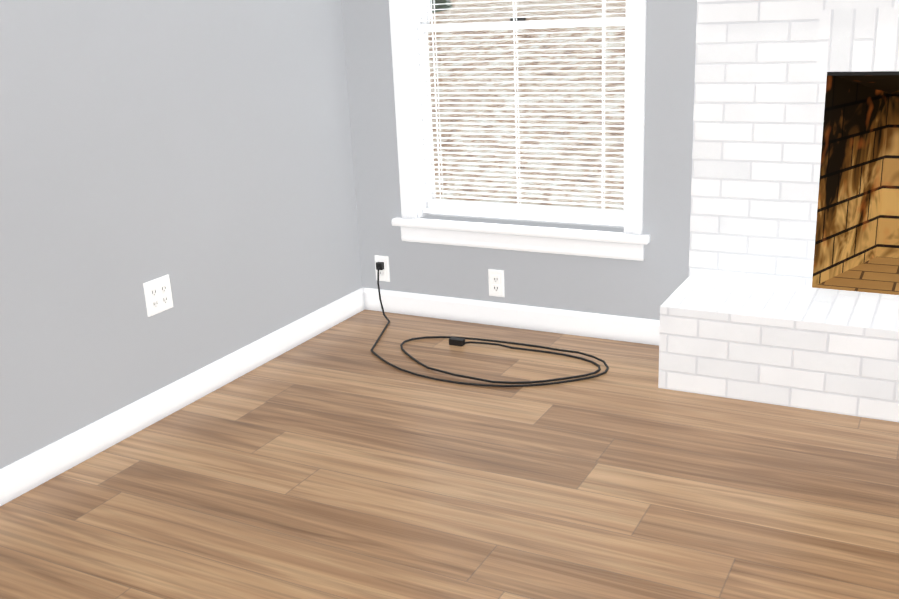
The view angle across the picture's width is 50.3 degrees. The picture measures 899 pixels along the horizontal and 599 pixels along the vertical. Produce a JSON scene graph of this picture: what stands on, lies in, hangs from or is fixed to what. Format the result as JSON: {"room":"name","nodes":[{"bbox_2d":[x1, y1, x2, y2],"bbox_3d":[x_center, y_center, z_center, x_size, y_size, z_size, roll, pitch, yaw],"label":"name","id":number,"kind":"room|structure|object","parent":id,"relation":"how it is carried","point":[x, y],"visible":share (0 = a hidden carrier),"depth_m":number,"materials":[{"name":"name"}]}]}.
{"room":"living room","nodes":[
{"label":"living room","id":0,"kind":"room"},
{"bbox_2d":[0,0,361,468],"bbox_3d":[-1.847,-0.309,1.593,0.120,2.440,6.165,6,19,27],"label":"wall","id":1,"kind":"structure","parent":0,"point":[199,153],"depth_m":3.17,"materials":[{"name":"grey paint"}]},
{"bbox_2d":[143,275,172,316],"bbox_3d":[-0.977,-0.013,3.220,0.007,0.115,0.116,6,19,27],"label":"electrical outlet","id":2,"kind":"object","parent":1,"relation":"attached to","point":[158,295],"visible":1,"depth_m":3.21,"materials":[{"name":"white plastic"}]},
{"bbox_2d":[0,287,363,505],"bbox_3d":[-1.514,0.678,2.313,0.014,0.100,4.880,6,19,27],"label":"baseboard","id":3,"kind":"structure","parent":1,"relation":"attached to","point":[25,474],"depth_m":3.27,"materials":[{"name":"white paint"}]},
{"bbox_2d":[0,310,898,598],"bbox_3d":[-1.165,1.075,1.233,13.510,0.050,6.600,6,19,27],"label":"floor","id":4,"kind":"structure","parent":0,"point":[340,462],"depth_m":2.71,"materials":[{"name":"brown wood"}]},
{"bbox_2d":[370,262,608,386],"bbox_3d":[0.060,0.091,3.757,1.180,0.231,0.652,6,19,27],"label":"extension cord","id":5,"kind":"object","parent":4,"relation":"on","point":[457,341],"visible":0.98,"depth_m":3.66,"materials":[{"name":"black plastic"}]},
{"bbox_2d":[658,0,898,421],"bbox_3d":[1.736,-0.884,2.927,1.998,2.439,0.890,6,19,27],"label":"fireplace","id":6,"kind":"object","parent":4,"relation":"on","point":[786,292],"visible":0.95,"depth_m":3.29,"materials":[{"name":"white brick"}]},
{"bbox_2d":[341,0,696,319],"bbox_3d":[3.047,-0.760,2.327,7.800,2.440,0.160,6,19,27],"label":"wall","id":7,"kind":"structure","parent":0,"point":[652,282],"depth_m":3.91,"materials":[{"name":"grey paint"}]},
{"bbox_2d":[375,255,389,281],"bbox_3d":[-0.301,-0.138,4.270,0.070,0.115,0.007,6,19,27],"label":"electrical outlet","id":8,"kind":"object","parent":7,"relation":"attached to","point":[384,274],"visible":0.77,"depth_m":4.27,"materials":[{"name":"white plastic"}]},
{"bbox_2d":[488,269,504,296],"bbox_3d":[0.196,-0.068,4.021,0.070,0.115,0.007,6,19,27],"label":"electrical outlet","id":9,"kind":"object","parent":7,"relation":"attached to","point":[496,282],"visible":1,"depth_m":4.02,"materials":[{"name":"white plastic"}]},
{"bbox_2d":[364,288,659,345],"bbox_3d":[0.275,0.069,4.020,1.458,0.100,0.014,6,19,27],"label":"baseboard","id":10,"kind":"structure","parent":7,"relation":"attached to","point":[587,324],"depth_m":4.01,"materials":[{"name":"white paint"}]},
{"bbox_2d":[389,0,649,260],"bbox_3d":[0.261,-1.055,3.725,1.118,1.749,0.212,6,19,27],"label":"window","id":11,"kind":"structure","parent":7,"relation":"in","point":[411,26],"depth_m":3.86,"materials":[{"name":"white paint"}]},
{"label":"outside","id":12,"kind":"structure","parent":0,"visible":0},
{"bbox_2d":[428,0,625,209],"bbox_3d":[9.135,-4.676,13.159,36.000,3.100,25.790,6,19,27],"label":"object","id":13,"kind":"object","parent":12,"point":[507,13],"depth_m":6.63,"materials":[{"name":"plastic"}]},
{"bbox_2d":[430,0,452,12],"bbox_3d":[0.486,-8.037,9.171,11.227,10.217,9.232,6,19,27],"label":"oak tree","id":14,"kind":"object","parent":13,"relation":"on","point":[441,4],"depth_m":9.98,"materials":[{"name":"green plant"}]}
]}

